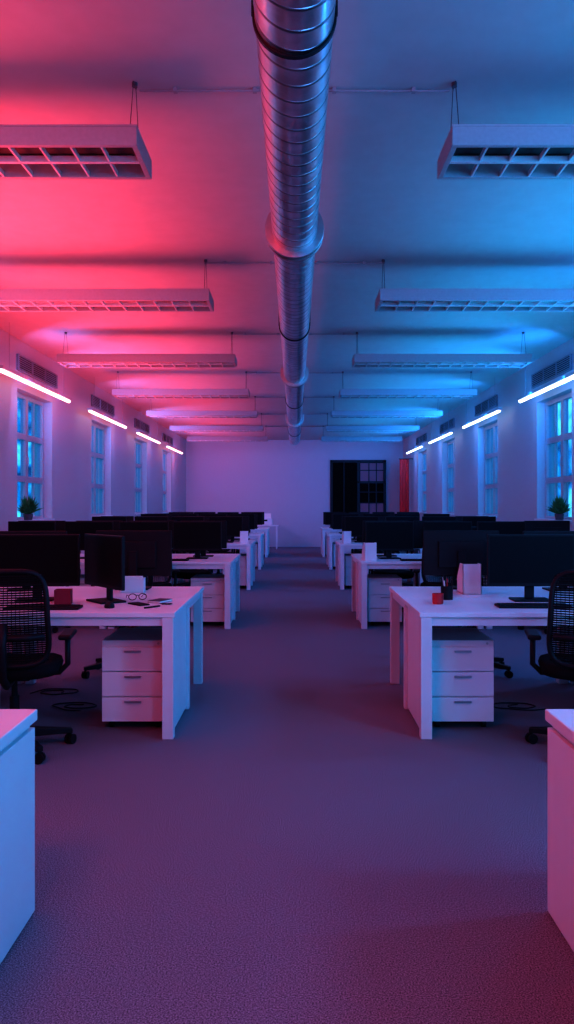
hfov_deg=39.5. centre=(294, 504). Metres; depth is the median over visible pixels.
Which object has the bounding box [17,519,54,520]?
trim
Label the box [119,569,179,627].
office chair
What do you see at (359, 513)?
computer monitor
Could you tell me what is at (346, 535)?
magazine file
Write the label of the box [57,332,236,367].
ceiling light
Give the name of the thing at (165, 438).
air vent
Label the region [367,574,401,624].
drawer pedestal
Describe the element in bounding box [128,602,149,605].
smartphone
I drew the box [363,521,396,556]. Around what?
computer monitor
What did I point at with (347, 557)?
drawer pedestal
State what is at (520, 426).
wall
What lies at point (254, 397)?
conduit
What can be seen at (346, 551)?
drawer pedestal
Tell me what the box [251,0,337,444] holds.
ventilation duct
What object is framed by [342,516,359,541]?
computer monitor
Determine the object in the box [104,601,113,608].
computer mouse
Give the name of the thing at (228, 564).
office desk
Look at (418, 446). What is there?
linear light
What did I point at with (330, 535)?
office desk
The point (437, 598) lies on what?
mug
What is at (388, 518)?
computer monitor
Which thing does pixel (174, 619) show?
office desk
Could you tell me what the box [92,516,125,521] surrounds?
computer monitor
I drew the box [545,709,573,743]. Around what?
countertop
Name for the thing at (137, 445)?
window
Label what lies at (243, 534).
magazine file
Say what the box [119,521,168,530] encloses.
computer monitor
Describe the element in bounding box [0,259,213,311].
ceiling light
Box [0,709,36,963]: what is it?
storage cabinet
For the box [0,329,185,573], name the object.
wall
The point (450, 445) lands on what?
window
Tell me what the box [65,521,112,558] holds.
computer monitor
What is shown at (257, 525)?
side table
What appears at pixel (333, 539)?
drawer pedestal
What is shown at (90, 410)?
linear light
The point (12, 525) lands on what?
computer monitor
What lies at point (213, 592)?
drawer pedestal
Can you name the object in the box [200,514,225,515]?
computer monitor
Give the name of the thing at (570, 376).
linear light
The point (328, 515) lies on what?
computer monitor
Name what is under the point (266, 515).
paper tray
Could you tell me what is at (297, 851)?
floor
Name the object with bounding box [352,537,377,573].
office chair
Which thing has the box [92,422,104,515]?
window
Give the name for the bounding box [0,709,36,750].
countertop
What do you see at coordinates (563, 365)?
air vent
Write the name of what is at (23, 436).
window
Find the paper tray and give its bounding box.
[264,513,270,518]
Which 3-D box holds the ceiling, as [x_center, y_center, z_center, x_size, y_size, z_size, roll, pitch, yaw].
[0.000,-2.150,11.650,7.600,0.100,28.700,0,0,0]
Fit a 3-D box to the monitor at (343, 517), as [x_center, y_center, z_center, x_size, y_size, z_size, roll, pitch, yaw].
[1.091,0.358,13.670,0.560,0.336,0.047,0,0,-2]
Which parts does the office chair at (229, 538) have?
seat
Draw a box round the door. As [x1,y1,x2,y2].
[330,460,385,539]
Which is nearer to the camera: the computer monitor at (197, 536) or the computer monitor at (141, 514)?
the computer monitor at (197, 536)
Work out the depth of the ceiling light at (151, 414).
15.26 m
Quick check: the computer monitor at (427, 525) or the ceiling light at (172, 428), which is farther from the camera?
the ceiling light at (172, 428)
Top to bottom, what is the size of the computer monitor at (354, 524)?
0.430 m
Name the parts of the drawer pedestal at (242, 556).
drawer, drawer, drawer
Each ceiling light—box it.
[0,81,151,178]
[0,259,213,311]
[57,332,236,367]
[112,371,249,398]
[146,396,257,417]
[170,413,263,431]
[187,426,267,440]
[321,426,401,440]
[325,413,418,431]
[331,396,442,417]
[339,371,476,398]
[352,332,531,367]
[375,259,573,311]
[437,81,573,178]
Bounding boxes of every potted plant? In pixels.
[17,495,42,519]
[546,496,571,519]
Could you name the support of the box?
on the office desk at (174, 619)
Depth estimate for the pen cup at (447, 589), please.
5.22 m
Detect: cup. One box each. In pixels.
[441,577,452,599]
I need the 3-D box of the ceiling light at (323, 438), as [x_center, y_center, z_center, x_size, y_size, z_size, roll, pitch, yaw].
[1.770,-1.900,21.200,2.120,0.400,0.400,0,0,0]
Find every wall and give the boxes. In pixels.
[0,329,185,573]
[186,440,402,546]
[403,338,573,530]
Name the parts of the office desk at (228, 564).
leg, panel, leg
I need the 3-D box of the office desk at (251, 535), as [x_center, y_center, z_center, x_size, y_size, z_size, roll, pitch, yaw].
[-1.368,0.985,17.075,1.356,0.730,0.744,0,0,0]
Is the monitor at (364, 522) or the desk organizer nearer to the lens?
the desk organizer
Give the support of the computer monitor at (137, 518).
on the office desk at (82, 551)
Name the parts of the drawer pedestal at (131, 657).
drawer, drawer, drawer, handle, handle, handle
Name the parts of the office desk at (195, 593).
leg, leg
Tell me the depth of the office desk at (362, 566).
8.72 m
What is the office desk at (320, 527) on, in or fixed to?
on the floor
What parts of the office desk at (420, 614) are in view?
leg, panel, leg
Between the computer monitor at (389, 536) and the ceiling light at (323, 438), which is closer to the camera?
the computer monitor at (389, 536)
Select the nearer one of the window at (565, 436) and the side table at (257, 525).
the window at (565, 436)
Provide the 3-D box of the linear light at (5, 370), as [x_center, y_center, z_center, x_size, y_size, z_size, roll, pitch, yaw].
[-3.280,-1.791,10.275,0.080,0.618,2.750,0,0,0]
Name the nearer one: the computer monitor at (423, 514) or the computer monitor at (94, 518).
the computer monitor at (94, 518)
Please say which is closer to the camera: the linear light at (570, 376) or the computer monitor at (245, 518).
the linear light at (570, 376)
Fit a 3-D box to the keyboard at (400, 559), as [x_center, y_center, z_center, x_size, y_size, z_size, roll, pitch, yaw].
[1.400,0.611,8.900,0.440,0.018,0.140,0,0,0]
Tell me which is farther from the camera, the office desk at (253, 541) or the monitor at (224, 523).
the office desk at (253, 541)
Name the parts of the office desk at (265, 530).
leg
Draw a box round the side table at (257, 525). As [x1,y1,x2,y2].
[257,525,277,548]
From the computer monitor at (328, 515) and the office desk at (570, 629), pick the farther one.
the computer monitor at (328, 515)
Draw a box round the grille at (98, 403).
[93,396,113,413]
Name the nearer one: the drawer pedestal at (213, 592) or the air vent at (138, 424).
the drawer pedestal at (213, 592)
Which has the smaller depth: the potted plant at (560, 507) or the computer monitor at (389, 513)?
the potted plant at (560, 507)
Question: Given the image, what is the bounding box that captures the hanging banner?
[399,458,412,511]
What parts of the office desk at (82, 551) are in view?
leg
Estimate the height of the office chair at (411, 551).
1.014 m
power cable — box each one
[30,688,78,694]
[52,702,96,710]
[494,702,545,710]
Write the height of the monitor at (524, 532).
0.336 m
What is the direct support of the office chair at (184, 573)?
on the floor
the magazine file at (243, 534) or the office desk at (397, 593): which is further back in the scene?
the magazine file at (243, 534)
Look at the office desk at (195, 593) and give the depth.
5.94 m
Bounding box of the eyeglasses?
[126,593,146,599]
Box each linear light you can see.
[0,365,71,402]
[87,399,127,428]
[135,418,160,443]
[166,445,182,453]
[406,445,422,453]
[428,418,453,443]
[461,399,501,428]
[517,371,573,402]
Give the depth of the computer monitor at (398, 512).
21.25 m
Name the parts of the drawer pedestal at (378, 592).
drawer, drawer, drawer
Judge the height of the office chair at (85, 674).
1.014 m
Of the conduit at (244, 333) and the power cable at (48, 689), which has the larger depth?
the conduit at (244, 333)
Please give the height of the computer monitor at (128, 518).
0.430 m
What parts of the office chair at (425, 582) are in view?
armrest, frame, panel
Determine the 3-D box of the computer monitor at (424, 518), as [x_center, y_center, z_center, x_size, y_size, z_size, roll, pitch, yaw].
[2.396,0.405,13.270,0.560,0.430,0.170,0,0,6]
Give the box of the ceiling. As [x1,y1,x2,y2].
[0,0,573,439]
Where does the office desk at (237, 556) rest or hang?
on the floor
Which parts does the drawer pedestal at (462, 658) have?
drawer, handle, drawer, handle, drawer, handle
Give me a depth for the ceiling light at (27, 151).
3.97 m
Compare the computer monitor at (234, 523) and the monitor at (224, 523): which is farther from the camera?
the computer monitor at (234, 523)
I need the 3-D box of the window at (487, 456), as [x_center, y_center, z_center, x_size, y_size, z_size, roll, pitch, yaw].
[3.645,-0.630,14.525,0.090,1.698,1.448,0,0,0]
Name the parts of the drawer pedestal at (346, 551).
drawer, drawer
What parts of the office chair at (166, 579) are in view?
backrest, panel, frame, armrest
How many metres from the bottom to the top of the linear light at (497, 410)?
0.618 m
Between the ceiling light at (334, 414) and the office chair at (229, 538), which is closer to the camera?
the office chair at (229, 538)
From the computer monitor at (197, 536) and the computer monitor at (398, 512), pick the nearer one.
the computer monitor at (197, 536)
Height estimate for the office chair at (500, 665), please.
1.014 m
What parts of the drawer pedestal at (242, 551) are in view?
drawer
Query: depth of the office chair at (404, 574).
10.23 m
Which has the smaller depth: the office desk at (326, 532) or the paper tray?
the office desk at (326, 532)
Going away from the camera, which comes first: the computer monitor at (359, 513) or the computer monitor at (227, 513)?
the computer monitor at (227, 513)
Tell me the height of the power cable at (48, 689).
0.011 m
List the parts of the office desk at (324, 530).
leg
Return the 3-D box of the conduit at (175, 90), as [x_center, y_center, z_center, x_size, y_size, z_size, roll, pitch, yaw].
[0.000,-2.088,4.030,1.560,0.023,0.024,0,0,0]
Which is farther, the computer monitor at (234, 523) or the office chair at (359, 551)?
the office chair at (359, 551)
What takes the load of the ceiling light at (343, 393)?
hanging from the ceiling
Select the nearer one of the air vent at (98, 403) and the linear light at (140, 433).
the air vent at (98, 403)
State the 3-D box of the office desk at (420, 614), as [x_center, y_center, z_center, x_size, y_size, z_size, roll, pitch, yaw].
[1.398,0.985,4.975,1.356,0.730,0.744,0,0,0]
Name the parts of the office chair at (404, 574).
seat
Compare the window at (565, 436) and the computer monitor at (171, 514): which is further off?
the computer monitor at (171, 514)
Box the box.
[54,589,72,604]
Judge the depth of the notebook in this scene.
5.08 m
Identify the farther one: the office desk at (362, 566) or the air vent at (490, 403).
the air vent at (490, 403)
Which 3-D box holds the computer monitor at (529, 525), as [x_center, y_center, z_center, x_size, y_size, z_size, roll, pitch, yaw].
[3.054,0.405,9.658,0.560,0.430,0.170,0,0,-4]
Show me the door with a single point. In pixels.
(355, 485)
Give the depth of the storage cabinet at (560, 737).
2.53 m
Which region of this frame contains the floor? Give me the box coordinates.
[0,547,573,1023]
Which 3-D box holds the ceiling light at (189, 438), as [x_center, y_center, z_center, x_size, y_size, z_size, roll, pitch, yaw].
[-1.770,-1.900,21.200,2.120,0.400,0.400,0,0,0]
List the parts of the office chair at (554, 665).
armrest, seat, frame, panel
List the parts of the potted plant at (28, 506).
pot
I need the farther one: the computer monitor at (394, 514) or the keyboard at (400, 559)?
the computer monitor at (394, 514)
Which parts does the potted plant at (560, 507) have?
pot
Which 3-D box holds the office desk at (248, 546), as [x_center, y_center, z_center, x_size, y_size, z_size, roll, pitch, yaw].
[-1.368,0.985,13.075,1.356,0.730,0.744,0,0,0]
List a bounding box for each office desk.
[0,586,203,683]
[0,587,23,683]
[0,598,190,738]
[80,559,106,628]
[81,550,171,583]
[108,558,235,628]
[169,542,252,589]
[172,554,239,611]
[180,540,255,580]
[206,532,263,564]
[234,533,262,569]
[250,528,268,556]
[258,527,269,553]
[320,527,328,553]
[321,528,341,556]
[326,532,338,564]
[328,533,352,569]
[335,540,410,580]
[337,542,422,589]
[351,554,456,611]
[355,558,483,628]
[389,586,572,683]
[402,598,573,738]
[569,629,573,683]
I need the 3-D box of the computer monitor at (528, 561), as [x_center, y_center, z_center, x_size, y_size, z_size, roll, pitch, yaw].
[1.530,0.405,5.195,0.560,0.430,0.170,0,0,2]
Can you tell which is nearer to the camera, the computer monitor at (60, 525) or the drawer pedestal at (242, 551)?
the computer monitor at (60, 525)
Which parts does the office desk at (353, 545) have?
leg, panel, leg, leg, leg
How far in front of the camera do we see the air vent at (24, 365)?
10.75 m
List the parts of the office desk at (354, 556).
leg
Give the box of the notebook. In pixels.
[148,598,171,602]
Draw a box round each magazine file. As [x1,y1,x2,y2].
[240,531,247,542]
[341,531,350,543]
[362,542,376,560]
[457,563,481,593]
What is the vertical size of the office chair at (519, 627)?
1.014 m
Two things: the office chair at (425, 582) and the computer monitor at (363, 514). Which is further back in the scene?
the computer monitor at (363, 514)
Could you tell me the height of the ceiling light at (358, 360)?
0.400 m
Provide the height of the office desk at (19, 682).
0.730 m
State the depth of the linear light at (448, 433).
18.10 m
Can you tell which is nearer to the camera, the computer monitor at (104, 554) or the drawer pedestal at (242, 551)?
the computer monitor at (104, 554)
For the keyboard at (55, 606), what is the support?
on the office desk at (174, 619)
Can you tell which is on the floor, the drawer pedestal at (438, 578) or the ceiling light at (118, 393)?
the drawer pedestal at (438, 578)
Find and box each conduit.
[139,87,449,93]
[204,261,384,264]
[231,333,357,334]
[254,397,334,397]
[266,426,322,426]
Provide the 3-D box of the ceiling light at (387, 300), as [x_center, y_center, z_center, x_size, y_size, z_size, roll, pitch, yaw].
[1.770,-1.900,6.850,2.120,0.400,0.400,0,0,0]
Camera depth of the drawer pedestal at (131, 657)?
4.80 m
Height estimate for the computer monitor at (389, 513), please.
0.430 m
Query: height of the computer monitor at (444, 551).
0.430 m
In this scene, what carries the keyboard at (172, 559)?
on the office desk at (228, 564)
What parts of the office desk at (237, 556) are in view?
leg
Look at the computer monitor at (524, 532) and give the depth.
5.84 m
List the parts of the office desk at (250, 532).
leg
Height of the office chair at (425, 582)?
1.014 m
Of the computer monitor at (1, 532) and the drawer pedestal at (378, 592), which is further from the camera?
the drawer pedestal at (378, 592)
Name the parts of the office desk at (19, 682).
leg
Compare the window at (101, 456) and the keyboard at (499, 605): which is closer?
the keyboard at (499, 605)
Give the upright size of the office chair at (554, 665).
1.014 m
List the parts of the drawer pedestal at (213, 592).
drawer, drawer, drawer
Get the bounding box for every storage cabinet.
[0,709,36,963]
[545,709,573,951]
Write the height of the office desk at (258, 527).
0.730 m
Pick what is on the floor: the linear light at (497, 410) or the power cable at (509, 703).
the power cable at (509, 703)
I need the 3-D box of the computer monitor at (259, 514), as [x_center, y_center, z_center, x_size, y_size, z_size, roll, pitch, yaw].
[-1.134,0.405,21.245,0.560,0.430,0.170,0,0,2]
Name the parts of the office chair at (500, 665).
frame, panel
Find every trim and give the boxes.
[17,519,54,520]
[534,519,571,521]
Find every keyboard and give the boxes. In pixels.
[8,604,82,609]
[172,559,188,560]
[400,559,421,560]
[494,603,572,608]
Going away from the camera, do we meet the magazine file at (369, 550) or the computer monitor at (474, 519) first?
the magazine file at (369, 550)
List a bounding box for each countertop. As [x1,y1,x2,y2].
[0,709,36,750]
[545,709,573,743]
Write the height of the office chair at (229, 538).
1.014 m
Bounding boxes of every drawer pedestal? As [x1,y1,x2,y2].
[79,574,90,585]
[102,628,161,726]
[191,574,223,624]
[223,554,245,587]
[240,542,257,568]
[250,535,264,554]
[325,535,339,554]
[332,542,350,568]
[344,554,368,587]
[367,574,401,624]
[430,576,450,581]
[432,628,493,726]
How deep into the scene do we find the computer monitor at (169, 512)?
21.23 m
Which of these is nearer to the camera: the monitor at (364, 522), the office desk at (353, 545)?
the monitor at (364, 522)
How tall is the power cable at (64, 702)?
0.011 m
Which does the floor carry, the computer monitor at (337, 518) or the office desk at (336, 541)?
the office desk at (336, 541)
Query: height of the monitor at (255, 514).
0.336 m
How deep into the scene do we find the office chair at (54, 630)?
8.43 m
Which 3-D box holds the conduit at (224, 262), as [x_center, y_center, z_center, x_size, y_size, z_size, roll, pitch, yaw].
[0.000,-2.088,6.900,1.560,0.023,0.024,0,0,0]
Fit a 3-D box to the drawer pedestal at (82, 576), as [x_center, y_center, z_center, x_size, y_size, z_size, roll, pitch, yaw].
[-2.332,1.082,9.154,0.380,0.535,0.532,0,0,0]
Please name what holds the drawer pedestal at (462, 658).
on the floor
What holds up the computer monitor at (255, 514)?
on the office desk at (250, 532)
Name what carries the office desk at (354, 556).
on the floor
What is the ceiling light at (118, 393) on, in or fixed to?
hanging from the ceiling
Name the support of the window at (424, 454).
in the wall at (520, 426)
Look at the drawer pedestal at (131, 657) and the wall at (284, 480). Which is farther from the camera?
the wall at (284, 480)
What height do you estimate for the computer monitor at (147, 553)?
0.430 m
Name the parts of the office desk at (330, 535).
leg, leg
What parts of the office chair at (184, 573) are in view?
panel, seat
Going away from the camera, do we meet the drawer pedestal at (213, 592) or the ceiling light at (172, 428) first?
the drawer pedestal at (213, 592)
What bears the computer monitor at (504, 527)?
on the office desk
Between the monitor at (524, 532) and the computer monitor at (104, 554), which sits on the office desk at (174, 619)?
the computer monitor at (104, 554)
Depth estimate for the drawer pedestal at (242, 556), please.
12.90 m
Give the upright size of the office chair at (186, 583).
1.014 m
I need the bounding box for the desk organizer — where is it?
[120,576,145,592]
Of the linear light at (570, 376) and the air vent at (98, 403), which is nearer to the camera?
the linear light at (570, 376)
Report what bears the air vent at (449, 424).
in the wall at (520, 426)
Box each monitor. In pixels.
[0,531,66,589]
[0,534,79,601]
[8,521,55,530]
[56,521,64,530]
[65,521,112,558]
[85,533,125,603]
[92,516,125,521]
[96,531,171,589]
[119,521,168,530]
[126,516,133,520]
[135,516,167,520]
[141,514,166,515]
[169,512,189,513]
[171,514,196,515]
[173,521,221,558]
[193,521,226,556]
[194,512,214,515]
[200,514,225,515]
[209,516,242,542]
[218,512,238,515]
[221,521,226,547]
[228,516,248,540]
[229,514,254,528]
[241,512,261,524]
[249,514,256,532]
[255,514,256,528]
[325,512,345,524]
[333,514,358,533]
[342,516,344,530]
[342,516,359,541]
[345,516,378,542]
[349,512,369,515]
[363,514,388,515]
[363,521,365,542]
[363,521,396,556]
[366,521,413,558]
[373,512,394,515]
[386,516,418,520]
[394,514,419,520]
[398,512,418,513]
[422,516,455,520]
[423,514,449,515]
[423,521,471,529]
[423,530,498,589]
[456,516,461,520]
[462,516,495,529]
[477,521,524,533]
[487,534,573,601]
[523,531,573,533]
[523,531,573,590]
[525,521,569,530]
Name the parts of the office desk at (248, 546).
leg, panel, leg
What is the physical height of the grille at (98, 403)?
0.200 m
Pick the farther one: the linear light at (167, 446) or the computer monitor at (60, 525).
the linear light at (167, 446)
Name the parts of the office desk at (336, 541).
leg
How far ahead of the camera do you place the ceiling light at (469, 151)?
3.97 m
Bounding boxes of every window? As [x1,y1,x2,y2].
[17,392,43,519]
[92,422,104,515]
[134,440,141,513]
[162,451,166,511]
[422,451,426,511]
[447,440,453,513]
[484,422,496,515]
[545,392,571,519]
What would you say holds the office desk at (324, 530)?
on the floor
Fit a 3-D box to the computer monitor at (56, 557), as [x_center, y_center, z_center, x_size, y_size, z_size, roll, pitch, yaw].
[-1.681,0.405,5.215,0.560,0.430,0.170,0,0,-4]
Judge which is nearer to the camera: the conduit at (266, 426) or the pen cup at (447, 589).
the pen cup at (447, 589)
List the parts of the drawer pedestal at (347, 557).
drawer, drawer, drawer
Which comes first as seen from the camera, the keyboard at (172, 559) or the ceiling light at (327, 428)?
the keyboard at (172, 559)
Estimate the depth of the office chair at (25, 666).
4.18 m
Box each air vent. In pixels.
[16,354,57,388]
[91,394,114,416]
[134,418,149,433]
[162,433,172,444]
[416,433,426,444]
[439,418,454,433]
[474,394,497,416]
[531,354,572,388]
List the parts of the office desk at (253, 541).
leg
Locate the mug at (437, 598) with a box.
[432,593,443,603]
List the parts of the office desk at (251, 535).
leg, leg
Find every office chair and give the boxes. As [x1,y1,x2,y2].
[0,569,76,764]
[10,626,70,632]
[81,576,147,677]
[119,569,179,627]
[172,549,210,585]
[172,550,212,585]
[206,537,234,573]
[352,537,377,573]
[371,551,413,611]
[379,550,413,585]
[413,549,471,627]
[451,576,512,677]
[518,626,568,633]
[525,569,573,743]
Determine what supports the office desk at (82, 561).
on the floor
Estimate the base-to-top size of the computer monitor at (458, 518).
0.430 m
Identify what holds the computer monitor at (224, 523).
on the office desk at (237, 556)
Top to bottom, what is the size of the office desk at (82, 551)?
0.730 m
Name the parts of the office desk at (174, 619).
leg, panel, leg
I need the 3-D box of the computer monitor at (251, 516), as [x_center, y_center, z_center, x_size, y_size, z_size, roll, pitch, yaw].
[-1.137,0.405,17.237,0.560,0.430,0.170,0,0,-1]
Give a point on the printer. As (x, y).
(267, 516)
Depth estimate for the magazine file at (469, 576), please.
5.56 m
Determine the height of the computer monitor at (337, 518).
0.430 m
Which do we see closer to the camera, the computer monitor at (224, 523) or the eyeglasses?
the eyeglasses
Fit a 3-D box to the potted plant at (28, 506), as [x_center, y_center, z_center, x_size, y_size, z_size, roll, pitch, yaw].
[-3.454,0.021,10.361,0.343,0.345,0.398,0,0,24]
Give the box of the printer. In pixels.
[262,513,272,524]
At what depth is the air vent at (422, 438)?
21.82 m
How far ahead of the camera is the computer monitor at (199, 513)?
21.22 m
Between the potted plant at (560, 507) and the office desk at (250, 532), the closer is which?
the potted plant at (560, 507)
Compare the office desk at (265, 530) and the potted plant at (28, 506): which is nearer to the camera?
the potted plant at (28, 506)
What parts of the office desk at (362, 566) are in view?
leg, panel, leg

